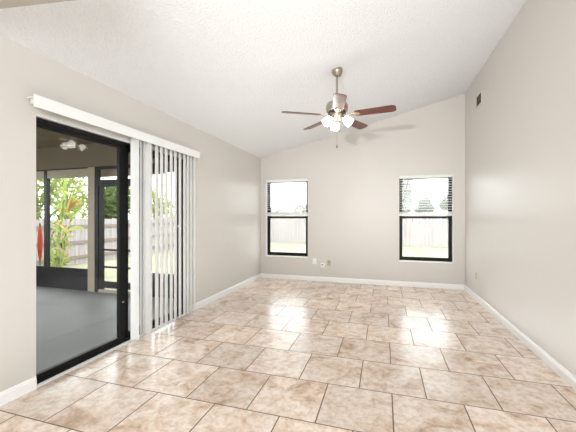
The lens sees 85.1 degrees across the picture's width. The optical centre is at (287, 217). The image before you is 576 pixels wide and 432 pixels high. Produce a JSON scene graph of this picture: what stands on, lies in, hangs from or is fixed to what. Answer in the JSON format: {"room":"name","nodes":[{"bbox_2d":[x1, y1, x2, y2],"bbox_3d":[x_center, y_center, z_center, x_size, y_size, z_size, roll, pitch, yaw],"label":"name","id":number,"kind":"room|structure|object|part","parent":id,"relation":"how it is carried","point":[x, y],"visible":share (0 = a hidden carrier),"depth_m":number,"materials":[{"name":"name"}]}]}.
{"room":"empty living room","nodes":[
{"label":"empty living room","id":0,"kind":"room"},
{"bbox_2d":[36,128,95,148],"bbox_3d":[-4.036,-1.290,2.679,4.116,0.080,5.770,0,0,17],"label":"ceiling","id":1,"kind":"structure","parent":0,"point":[44,139],"depth_m":5.12,"materials":[{"name":"brown paint"}]},
{"bbox_2d":[36,144,164,170],"bbox_3d":[-3.168,-1.050,5.353,4.016,0.400,0.090,0,0,17],"label":"wall","id":2,"kind":"structure","parent":0,"point":[87,155],"depth_m":5.46,"materials":[{"name":"brown paint"}]},
{"bbox_2d":[36,168,87,179],"bbox_3d":[-4.252,-0.767,5.683,1.750,0.135,0.080,0,0,17],"label":"trim","id":3,"kind":"structure","parent":2,"relation":"attached to","point":[72,173],"depth_m":5.56,"materials":[{"name":"brown paint"}]},
{"bbox_2d":[88,167,94,291],"bbox_3d":[-3.343,0.210,5.406,0.150,2.120,0.110,0,0,17],"label":"trim","id":4,"kind":"structure","parent":2,"relation":"attached to","point":[91,170],"depth_m":5.35,"materials":[{"name":"brown paint"}]},
{"bbox_2d":[36,163,169,170],"bbox_3d":[-3.182,-0.845,5.307,4.016,0.020,0.006,0,0,17],"label":"trim","id":5,"kind":"structure","parent":2,"relation":"attached to","point":[152,163],"depth_m":5.42,"materials":[{"name":"brown metal"}]},
{"bbox_2d":[36,164,173,298],"bbox_3d":[-3.172,0.210,5.338,4.016,2.120,0.060,0,0,17],"label":"trim","id":6,"kind":"structure","parent":2,"relation":"on","point":[49,276],"depth_m":5.61,"materials":[{"name":"brown metal"}]},
{"bbox_2d":[95,165,139,295],"bbox_3d":[-2.752,0.217,5.201,1.100,2.105,0.067,0,0,17],"label":"door","id":7,"kind":"structure","parent":2,"relation":"in","point":[101,284],"depth_m":5.31,"materials":[{"name":"brown metal"}]},
{"bbox_3d":[-2.802,0.340,5.217,0.845,1.760,0.035,0,0,17],"label":"screen door","id":8,"kind":"part","parent":7,"relation":"part of","materials":[{"name":"brown metal"}]},
{"bbox_2d":[36,286,173,372],"bbox_3d":[-4.045,1.310,2.651,4.116,0.080,5.710,0,0,17],"label":"floor","id":9,"kind":"structure","parent":0,"point":[70,323],"depth_m":3.78,"materials":[{"name":"concrete"}]},
{"bbox_2d":[0,35,260,391],"bbox_3d":[-1.956,0.012,2.188,0.150,2.476,9.045,0,0,17],"label":"wall","id":10,"kind":"structure","parent":0,"point":[228,177],"depth_m":2.54,"materials":[{"name":"grey paint"}]},
{"bbox_2d":[0,376,36,405],"bbox_3d":[-2.518,1.206,0.065,0.014,0.088,4.655,0,0,17],"label":"baseboard","id":11,"kind":"structure","parent":10,"relation":"attached to","point":[8,395],"depth_m":2.17,"materials":[{"name":"white paint"}]},
{"bbox_2d":[36,115,186,386],"bbox_3d":[-1.648,0.250,3.165,0.139,2.000,1.908,0,0,17],"label":"door","id":12,"kind":"structure","parent":10,"relation":"in","point":[123,334],"depth_m":3.09,"materials":[{"name":"black metal"}]},
{"bbox_3d":[-1.779,0.259,2.717,0.032,1.938,0.911,0,0,17],"label":"sliding panel","id":13,"kind":"part","parent":12,"relation":"part of","materials":[{"name":"clear glass"}]},
{"bbox_3d":[-1.666,0.254,3.170,0.100,1.992,1.908,0,0,17],"label":"frame","id":14,"kind":"part","parent":12,"relation":"part of","materials":[{"name":"black metal"}]},
{"bbox_3d":[-1.550,0.259,3.619,0.032,1.938,0.927,0,0,17],"label":"fixed panel","id":15,"kind":"part","parent":12,"relation":"part of","materials":[{"name":"clear glass"}]},
{"bbox_2d":[27,94,199,339],"bbox_3d":[-1.516,0.184,3.189,0.106,2.088,2.065,0,0,17],"label":"vertical blind","id":16,"kind":"object","parent":10,"relation":"attached to","point":[146,140],"visible":1,"depth_m":3.40,"materials":[{"name":"white plastic"}]},
{"bbox_2d":[192,273,260,311],"bbox_3d":[-0.928,1.206,5.275,0.014,0.088,2.540,0,0,17],"label":"baseboard","id":17,"kind":"structure","parent":10,"relation":"attached to","point":[216,296],"depth_m":4.99,"materials":[{"name":"white paint"}]},
{"bbox_2d":[0,0,525,158],"bbox_3d":[-0.081,-1.714,1.617,4.069,1.089,9.345,0,0,17],"label":"ceiling","id":18,"kind":"structure","parent":0,"point":[228,70],"depth_m":3.05,"materials":[{"name":"white paint"}]},
{"bbox_2d":[281,67,395,147],"bbox_3d":[0.581,-1.236,3.544,1.214,0.904,1.227,0,0,17],"label":"ceiling fan","id":19,"kind":"object","parent":18,"relation":"hanging from","point":[336,109],"visible":1,"depth_m":3.50,"materials":[{"name":"brown wood"}]},
{"bbox_3d":[0.144,-1.152,3.485,0.435,0.033,0.130,0,0,-12],"label":"blade","id":20,"kind":"part","parent":19,"relation":"part of","materials":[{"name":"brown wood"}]},
{"bbox_3d":[0.346,-1.152,3.939,0.130,0.033,0.435,0,0,-30],"label":"blade","id":21,"kind":"part","parent":19,"relation":"part of","materials":[{"name":"brown wood"}]},
{"bbox_3d":[0.438,-1.071,3.505,0.110,0.114,0.111,0,0,17],"label":"lamp shade","id":22,"kind":"part","parent":19,"relation":"part of","materials":[{"name":"white glass"}]},
{"bbox_3d":[0.553,-1.071,3.707,0.102,0.114,0.114,0,0,17],"label":"lamp shade","id":23,"kind":"part","parent":19,"relation":"part of","materials":[{"name":"white glass"}]},
{"bbox_3d":[0.513,-1.152,3.153,0.130,0.033,0.435,0,0,6],"label":"blade","id":24,"kind":"part","parent":19,"relation":"part of","materials":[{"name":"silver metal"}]},
{"bbox_3d":[0.671,-1.071,3.503,0.114,0.114,0.102,0,0,17],"label":"lamp shade","id":25,"kind":"part","parent":19,"relation":"part of","materials":[{"name":"white glass"}]},
{"bbox_3d":[0.840,-1.152,3.887,0.130,0.033,0.435,0,0,42],"label":"blade","id":26,"kind":"part","parent":19,"relation":"part of","materials":[{"name":"brown wood"}]},
{"bbox_3d":[0.943,-1.152,3.401,0.435,0.033,0.130,0,0,24],"label":"blade","id":27,"kind":"part","parent":19,"relation":"part of","materials":[{"name":"brown wood"}]},
{"bbox_2d":[0,278,575,431],"bbox_3d":[-0.024,1.290,1.599,3.949,0.080,9.345,0,0,17],"label":"floor","id":28,"kind":"structure","parent":0,"point":[268,354],"depth_m":2.49,"materials":[{"name":"tile"}]},
{"bbox_2d":[261,94,464,284],"bbox_3d":[1.260,-0.464,6.014,4.069,3.428,0.150,0,0,17],"label":"wall","id":29,"kind":"structure","parent":0,"point":[353,187],"depth_m":5.86,"materials":[{"name":"grey paint"}]},
{"bbox_2d":[266,178,307,257],"bbox_3d":[-0.012,0.021,6.383,0.886,1.571,0.137,0,0,17],"label":"window","id":30,"kind":"structure","parent":29,"relation":"in","point":[268,197],"depth_m":6.45,"materials":[{"name":"black metal"}]},
{"bbox_2d":[266,179,307,215],"bbox_3d":[-0.019,-0.392,6.360,0.878,0.734,0.058,0,0,17],"label":"window blind","id":31,"kind":"object","parent":30,"relation":"attached to","point":[286,180],"visible":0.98,"depth_m":6.34,"materials":[{"name":"white plastic"}]},
{"bbox_3d":[-0.019,-0.736,6.359,0.870,0.046,0.056,0,0,17],"label":"head rail","id":32,"kind":"part","parent":31,"relation":"part of","materials":[{"name":"white plastic"}]},
{"bbox_3d":[-0.018,-0.037,6.361,0.878,0.024,0.056,0,0,17],"label":"rail","id":33,"kind":"part","parent":31,"relation":"part of","materials":[{"name":"white plastic"}]},
{"bbox_3d":[-0.019,0.796,6.359,0.884,0.020,0.087,0,0,17],"label":"sill","id":34,"kind":"part","parent":30,"relation":"part of","materials":[{"name":"white paint"}]},
{"bbox_3d":[-0.003,0.367,6.413,0.806,0.765,0.022,0,0,17],"label":"sash","id":35,"kind":"part","parent":30,"relation":"part of","materials":[{"name":"black metal"}]},
{"bbox_3d":[0.004,-0.350,6.435,0.806,0.750,0.020,0,0,17],"label":"sash","id":36,"kind":"part","parent":30,"relation":"part of","materials":[{"name":"white glass"}]},
{"bbox_2d":[261,273,463,289],"bbox_3d":[1.236,1.206,5.936,3.741,0.088,0.014,0,0,17],"label":"baseboard","id":37,"kind":"structure","parent":29,"relation":"attached to","point":[263,275],"depth_m":5.86,"materials":[{"name":"white paint"}]},
{"bbox_2d":[399,174,452,263],"bbox_3d":[2.458,0.028,5.629,0.888,1.556,0.137,0,0,17],"label":"window","id":38,"kind":"structure","parent":29,"relation":"in","point":[449,259],"depth_m":5.59,"materials":[{"name":"black metal"}]},
{"bbox_3d":[2.474,-0.343,5.681,0.808,0.735,0.020,0,0,17],"label":"sash","id":39,"kind":"part","parent":38,"relation":"part of","materials":[{"name":"glass"}]},
{"bbox_3d":[2.467,0.367,5.659,0.808,0.765,0.022,0,0,17],"label":"sash","id":40,"kind":"part","parent":38,"relation":"part of","materials":[{"name":"black metal"}]},
{"bbox_2d":[399,174,452,215],"bbox_3d":[2.451,-0.385,5.607,0.880,0.719,0.058,0,0,17],"label":"window blind","id":41,"kind":"object","parent":38,"relation":"attached to","point":[446,175],"visible":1,"depth_m":5.58,"materials":[{"name":"white plastic"}]},
{"bbox_3d":[2.451,-0.721,5.606,0.872,0.046,0.056,0,0,17],"label":"head rail","id":42,"kind":"part","parent":41,"relation":"part of","materials":[{"name":"white plastic"}]},
{"bbox_3d":[2.451,-0.037,5.608,0.880,0.024,0.056,0,0,17],"label":"rail","id":43,"kind":"part","parent":41,"relation":"part of","materials":[{"name":"white plastic"}]},
{"bbox_3d":[2.450,0.796,5.605,0.886,0.020,0.087,0,0,17],"label":"sill","id":44,"kind":"part","parent":38,"relation":"part of","materials":[{"name":"white paint"}]},
{"bbox_2d":[465,0,575,376],"bbox_3d":[1.793,-0.446,1.045,0.150,3.392,9.045,0,0,17],"label":"wall","id":45,"kind":"structure","parent":0,"point":[520,141],"depth_m":3.03,"materials":[{"name":"grey paint"}]},
{"bbox_2d":[476,90,481,108],"bbox_3d":[2.789,-1.712,4.586,0.011,0.179,0.274,0,0,17],"label":"air vent","id":46,"kind":"object","parent":45,"relation":"in","point":[479,96],"visible":1,"depth_m":4.57,"materials":[{"name":"black metal"}]},
{"bbox_2d":[464,285,575,390],"bbox_3d":[1.714,1.206,1.069,0.014,0.088,9.045,0,0,17],"label":"baseboard","id":47,"kind":"structure","parent":45,"relation":"attached to","point":[568,377],"depth_m":2.96,"materials":[{"name":"white paint"}]},
{"label":"outside","id":48,"kind":"structure","parent":0,"visible":0},
{"bbox_2d":[63,224,447,290],"bbox_3d":[-3.728,1.550,22.048,100.000,0.300,100.000,0,0,17],"label":"lawn","id":49,"kind":"structure","parent":48,"point":[410,251],"depth_m":12.07,"materials":[{"name":"green plant"}]},
{"bbox_2d":[37,223,42,265],"bbox_3d":[-5.731,0.800,7.258,0.104,1.320,0.104,0,0,17],"label":"board","id":50,"kind":"object","parent":49,"relation":"on","point":[40,235],"visible":0.94,"depth_m":7.23,"materials":[{"name":"red paint"}]},
{"bbox_2d":[36,179,59,219],"bbox_3d":[-7.997,-0.142,9.824,1.293,3.088,1.479,0,0,17],"label":"tree","id":51,"kind":"object","parent":49,"relation":"on","point":[39,187],"visible":0.16,"depth_m":9.89,"materials":[{"name":"green plant"}]},
{"bbox_2d":[41,250,69,265],"bbox_3d":[-5.718,1.064,7.764,0.611,0.570,0.644,0,0,17],"label":"shrub","id":52,"kind":"object","parent":49,"relation":"on","point":[54,253],"visible":0.25,"depth_m":7.70,"materials":[{"name":"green plant"}]},
{"bbox_2d":[39,177,87,219],"bbox_3d":[-8.265,-0.537,11.645,1.498,3.877,2.008,0,0,38],"label":"tree","id":53,"kind":"object","parent":49,"relation":"on","point":[71,181],"visible":0.3,"depth_m":11.61,"materials":[{"name":"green plant"}]},
{"bbox_2d":[43,178,85,266],"bbox_3d":[-4.844,0.211,6.895,1.258,2.418,0.549,0,0,17],"label":"tropical plant","id":54,"kind":"object","parent":49,"relation":"on","point":[60,250],"visible":0.95,"depth_m":6.89,"materials":[{"name":"green plant"}]},
{"bbox_2d":[36,218,173,265],"bbox_3d":[-5.976,0.718,10.525,0.195,1.364,14.645,0,0,17],"label":"wooden fence","id":55,"kind":"object","parent":49,"relation":"on","point":[79,241],"visible":0.22,"depth_m":9.58,"materials":[{"name":"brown wood"}]},
{"bbox_3d":[-5.909,0.278,10.480,0.040,0.085,14.600,0,0,17],"label":"fence rail","id":56,"kind":"part","parent":55,"relation":"part of","materials":[{"name":"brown wood"}]},
{"bbox_3d":[-5.909,0.748,10.480,0.040,0.085,14.600,0,0,17],"label":"fence rail","id":57,"kind":"part","parent":55,"relation":"part of","materials":[{"name":"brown wood"}]},
{"bbox_3d":[-5.909,1.188,10.480,0.040,0.085,14.600,0,0,17],"label":"fence rail","id":58,"kind":"part","parent":55,"relation":"part of","materials":[{"name":"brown wood"}]},
{"bbox_2d":[105,186,129,218],"bbox_3d":[-7.555,-0.172,13.732,1.880,3.149,2.167,0,0,17],"label":"tree","id":59,"kind":"object","parent":49,"relation":"on","point":[110,192],"visible":0.41,"depth_m":13.00,"materials":[{"name":"green plant"}]},
{"bbox_2d":[152,187,173,218],"bbox_3d":[-7.362,-0.306,17.428,2.485,3.416,1.816,0,0,-19],"label":"tree","id":60,"kind":"object","parent":49,"relation":"on","point":[153,191],"visible":0.16,"depth_m":17.35,"materials":[{"name":"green plant"}]},
{"bbox_2d":[271,208,284,214],"bbox_3d":[-0.979,0.326,21.193,1.833,2.153,1.346,0,0,17],"label":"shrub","id":61,"kind":"object","parent":49,"relation":"on","point":[271,208],"visible":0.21,"depth_m":21.11,"materials":[{"name":"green plant"}]},
{"bbox_2d":[274,210,305,214],"bbox_3d":[1.268,0.350,29.515,4.400,2.100,6.000,0,0,17],"label":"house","id":62,"kind":"structure","parent":49,"relation":"on","point":[276,210],"depth_m":26.78,"materials":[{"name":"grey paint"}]},
{"bbox_2d":[289,204,305,211],"bbox_3d":[1.012,0.247,21.108,1.985,2.317,1.962,0,0,17],"label":"tree","id":63,"kind":"object","parent":49,"relation":"on","point":[298,205],"visible":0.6,"depth_m":20.91,"materials":[{"name":"green plant"}]},
{"bbox_2d":[271,218,447,246],"bbox_3d":[4.854,0.638,15.414,17.584,1.525,0.156,0,0,18],"label":"wooden fence","id":64,"kind":"object","parent":49,"relation":"on","point":[283,230],"visible":0.08,"depth_m":15.03,"materials":[{"name":"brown wood"}]},
{"bbox_2d":[402,179,416,213],"bbox_3d":[8.096,-1.026,21.644,1.724,4.855,1.823,0,0,17],"label":"tree","id":65,"kind":"object","parent":49,"relation":"on","point":[406,189],"visible":0.38,"depth_m":21.46,"materials":[{"name":"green plant"}]},
{"bbox_2d":[413,196,434,212],"bbox_3d":[8.384,0.051,19.320,1.410,2.703,1.007,0,0,17],"label":"rounded shrub","id":66,"kind":"object","parent":49,"relation":"on","point":[418,201],"visible":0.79,"depth_m":19.11,"materials":[{"name":"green plant"}]},
{"bbox_2d":[438,195,447,211],"bbox_3d":[9.772,-0.060,18.763,1.494,2.924,1.131,0,0,17],"label":"rounded shrub","id":67,"kind":"object","parent":49,"relation":"on","point":[441,201],"visible":0.21,"depth_m":18.76,"materials":[{"name":"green plant"}]},
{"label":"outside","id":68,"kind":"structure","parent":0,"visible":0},
{"bbox_2d":[101,168,164,176],"bbox_3d":[-2.859,-0.939,5.535,1.600,0.422,0.120,0,0,17],"label":"trim","id":69,"kind":"structure","parent":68,"point":[113,172],"depth_m":5.56,"materials":[{"name":"brown paint"}]}
]}

